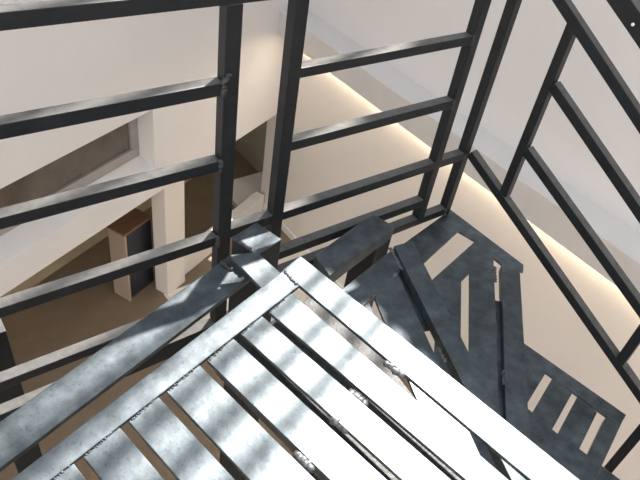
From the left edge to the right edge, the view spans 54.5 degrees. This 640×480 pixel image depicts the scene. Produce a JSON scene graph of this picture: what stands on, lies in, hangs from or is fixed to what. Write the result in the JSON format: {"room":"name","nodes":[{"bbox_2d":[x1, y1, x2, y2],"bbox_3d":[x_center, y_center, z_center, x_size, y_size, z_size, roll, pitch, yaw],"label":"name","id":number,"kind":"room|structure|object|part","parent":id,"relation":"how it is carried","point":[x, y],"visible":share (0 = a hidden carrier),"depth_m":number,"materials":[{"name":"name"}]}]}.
{"room":"stairwell","nodes":[
{"label":"stairwell","id":0,"kind":"room"},
{"bbox_2d":[0,146,235,297],"bbox_3d":[-2.982,0.444,4.243,0.150,1.220,8.800,26,43,18],"label":"wall","id":1,"kind":"structure","parent":0,"point":[63,260],"depth_m":5.57,"materials":[{"name":"beige paint"}]},
{"bbox_2d":[0,0,287,296],"bbox_3d":[-1.969,-1.706,1.254,0.300,6.218,7.700,26,43,18],"label":"wall","id":2,"kind":"structure","parent":0,"point":[51,65],"depth_m":3.90,"materials":[{"name":"white paint"}]},
{"bbox_2d":[0,118,139,235],"bbox_3d":[-2.792,0.710,2.320,0.058,0.430,5.906,26,43,18],"label":"window","id":3,"kind":"structure","parent":2,"relation":"in","point":[90,162],"depth_m":4.04,"materials":[{"name":"clear glass"}]},
{"bbox_3d":[-2.800,0.698,2.277,0.010,0.360,5.850,26,43,18],"label":"pane","id":4,"kind":"part","parent":3,"relation":"part of","materials":[{"name":"clear glass"}]},
{"bbox_2d":[151,181,184,294],"bbox_3d":[-1.260,-0.040,5.197,0.140,1.182,0.231,26,43,18],"label":"trim","id":5,"kind":"structure","parent":2,"relation":"attached to","point":[168,209],"depth_m":5.07,"materials":[{"name":"beige paint"}]},
{"bbox_2d":[0,149,412,479],"bbox_3d":[-1.018,2.078,3.768,13.000,0.100,15.000,-20,49,-31],"label":"floor","id":6,"kind":"structure","parent":0,"point":[35,332],"depth_m":5.11,"materials":[{"name":"brown wood"}]},
{"bbox_2d":[0,318,41,473],"bbox_3d":[-1.027,1.270,2.461,0.077,2.800,0.077,-20,49,-31],"label":"steel post","id":7,"kind":"object","parent":6,"relation":"on","point":[7,360],"visible":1,"depth_m":1.69,"materials":[{"name":"black metal"}]},
{"bbox_2d":[107,208,153,300],"bbox_3d":[-1.585,0.133,5.253,0.197,0.762,0.312,26,43,18],"label":"base cabinet","id":8,"kind":"object","parent":6,"relation":"on","point":[130,234],"visible":0.9,"depth_m":5.09,"materials":[{"name":"brown wood"}]},
{"bbox_3d":[-1.660,0.211,5.164,0.180,0.740,0.020,26,43,18],"label":"panel","id":9,"kind":"part","parent":8,"relation":"part of","materials":[{"name":"beige wood"}]},
{"bbox_3d":[-1.511,0.161,5.234,0.012,0.705,0.272,26,43,18],"label":"door","id":10,"kind":"part","parent":8,"relation":"part of","materials":[{"name":"black paint"}]},
{"bbox_2d":[0,210,625,479],"bbox_3d":[-0.072,1.468,2.114,1.825,3.206,1.291,-20,49,-31],"label":"staircase","id":11,"kind":"structure","parent":6,"relation":"on","point":[324,375],"depth_m":1.14,"materials":[{"name":"metal"}]},
{"bbox_3d":[-0.432,0.272,1.060,0.081,0.012,0.936,30,44,22],"label":"arm","id":12,"kind":"part","parent":11,"relation":"part of","materials":[{"name":"metal"}]},
{"bbox_3d":[-0.353,1.196,2.391,0.077,3.182,0.077,33,45,25],"label":"support post","id":13,"kind":"part","parent":11,"relation":"part of","materials":[{"name":"grey metal"}]},
{"bbox_2d":[0,0,521,421],"bbox_3d":[-0.334,-0.052,1.389,2.017,0.989,0.040,-20,49,-31],"label":"railing","id":14,"kind":"object","parent":11,"relation":"attached to","point":[225,86],"visible":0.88,"depth_m":1.41,"materials":[{"name":"black metal"}]},
{"bbox_3d":[-0.675,0.389,1.508,1.331,0.080,0.030,-20,49,-31],"label":"rail","id":15,"kind":"part","parent":14,"relation":"part of","materials":[{"name":"black metal"}]},
{"bbox_3d":[-0.224,-0.114,1.444,0.035,0.880,0.031,-20,49,-31],"label":"post","id":16,"kind":"part","parent":14,"relation":"part of","materials":[{"name":"black metal"}]},
{"bbox_3d":[-0.100,-0.159,1.523,0.032,0.880,0.031,-20,49,-31],"label":"post","id":17,"kind":"part","parent":14,"relation":"part of","materials":[{"name":"black metal"}]},
{"bbox_3d":[0.372,-0.370,1.785,0.028,0.773,0.031,-20,49,-31],"label":"post","id":18,"kind":"part","parent":14,"relation":"part of","materials":[{"name":"black metal"}]},
{"bbox_3d":[0.476,-0.407,1.851,0.026,0.833,0.031,-20,49,-31],"label":"post","id":19,"kind":"part","parent":14,"relation":"part of","materials":[{"name":"black metal"}]},
{"bbox_3d":[-0.046,1.105,2.735,0.077,2.958,0.077,33,45,25],"label":"support post","id":20,"kind":"part","parent":11,"relation":"part of","materials":[{"name":"grey metal"}]},
{"bbox_3d":[0.086,0.023,1.699,0.079,0.040,0.297,33,45,25],"label":"arm","id":21,"kind":"part","parent":11,"relation":"part of","materials":[{"name":"metal"}]},
{"bbox_2d":[467,0,639,472],"bbox_3d":[0.898,0.092,1.583,0.073,1.432,1.366,-25,51,-34],"label":"railing","id":22,"kind":"object","parent":11,"relation":"attached to","point":[627,11],"visible":0.98,"depth_m":1.71,"materials":[{"name":"black metal"}]},
{"bbox_3d":[0.862,0.346,1.805,0.028,0.672,1.349,-25,51,-34],"label":"rail","id":23,"kind":"part","parent":22,"relation":"part of","materials":[{"name":"black metal"}]},
{"bbox_3d":[0.935,0.283,1.668,0.028,0.596,1.183,-25,51,-34],"label":"rail","id":24,"kind":"part","parent":22,"relation":"part of","materials":[{"name":"black metal"}]},
{"bbox_3d":[0.958,0.154,1.557,0.028,0.658,1.184,-25,51,-34],"label":"rail","id":25,"kind":"part","parent":22,"relation":"part of","materials":[{"name":"black metal"}]},
{"bbox_3d":[0.929,-0.034,1.480,0.145,0.804,1.349,-20,49,-31],"label":"rail","id":26,"kind":"part","parent":22,"relation":"part of","materials":[{"name":"black metal"}]},
{"bbox_3d":[0.947,-0.148,1.385,0.055,0.802,1.366,-25,51,-34],"label":"handrail","id":27,"kind":"part","parent":22,"relation":"part of","materials":[{"name":"black metal"}]},
{"bbox_2d":[236,121,266,171],"bbox_3d":[-0.778,-1.559,6.903,0.150,1.400,1.840,-20,49,-31],"label":"wall","id":28,"kind":"structure","parent":0,"point":[251,146],"depth_m":7.00,"materials":[{"name":"grey paint"}]},
{"bbox_2d":[261,53,639,479],"bbox_3d":[2.290,1.577,3.400,0.250,2.020,9.360,-20,49,-31],"label":"wall","id":29,"kind":"structure","parent":0,"point":[552,328],"depth_m":4.19,"materials":[{"name":"beige paint"}]},
{"bbox_2d":[185,191,263,273],"bbox_3d":[-0.965,-0.078,6.066,0.100,0.200,1.319,26,43,18],"label":"trim","id":30,"kind":"structure","parent":29,"relation":"attached to","point":[253,204],"depth_m":6.19,"materials":[{"name":"beige paint"}]},
{"bbox_2d":[164,251,308,323],"bbox_3d":[-0.388,0.681,5.445,1.440,0.012,1.420,-20,49,-31],"label":"trim","id":31,"kind":"structure","parent":29,"relation":"attached to","point":[298,293],"depth_m":5.67,"materials":[{"name":"beige paint"}]},
{"bbox_2d":[232,172,262,207],"bbox_3d":[-0.732,-0.513,6.731,0.550,0.060,0.520,-20,49,-31],"label":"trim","id":32,"kind":"structure","parent":29,"relation":"attached to","point":[244,187],"depth_m":6.74,"materials":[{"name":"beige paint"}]},
{"bbox_2d":[263,203,343,288],"bbox_3d":[2.051,2.350,3.960,0.016,0.070,9.360,-20,49,-31],"label":"baseboard","id":33,"kind":"structure","parent":29,"relation":"attached to","point":[284,228],"depth_m":6.26,"materials":[{"name":"white"}]},
{"bbox_2d":[278,11,639,292],"bbox_3d":[2.388,0.865,2.588,0.235,0.195,9.165,-20,49,-31],"label":"light strip","id":34,"kind":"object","parent":29,"relation":"attached to","point":[536,208],"depth_m":3.75,"materials":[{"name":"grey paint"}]},
{"bbox_2d":[308,0,639,231],"bbox_3d":[2.827,-0.857,1.367,0.235,4.410,9.300,-20,49,-31],"label":"wall","id":35,"kind":"structure","parent":0,"point":[539,26],"depth_m":3.61,"materials":[{"name":"white paint"}]},
{"bbox_2d":[280,9,639,262],"bbox_3d":[2.403,0.788,2.525,0.230,0.006,9.165,-20,49,-31],"label":"trim","id":36,"kind":"structure","parent":35,"relation":"attached to","point":[608,226],"depth_m":3.84,"materials":[{"name":"white paint"}]}
]}

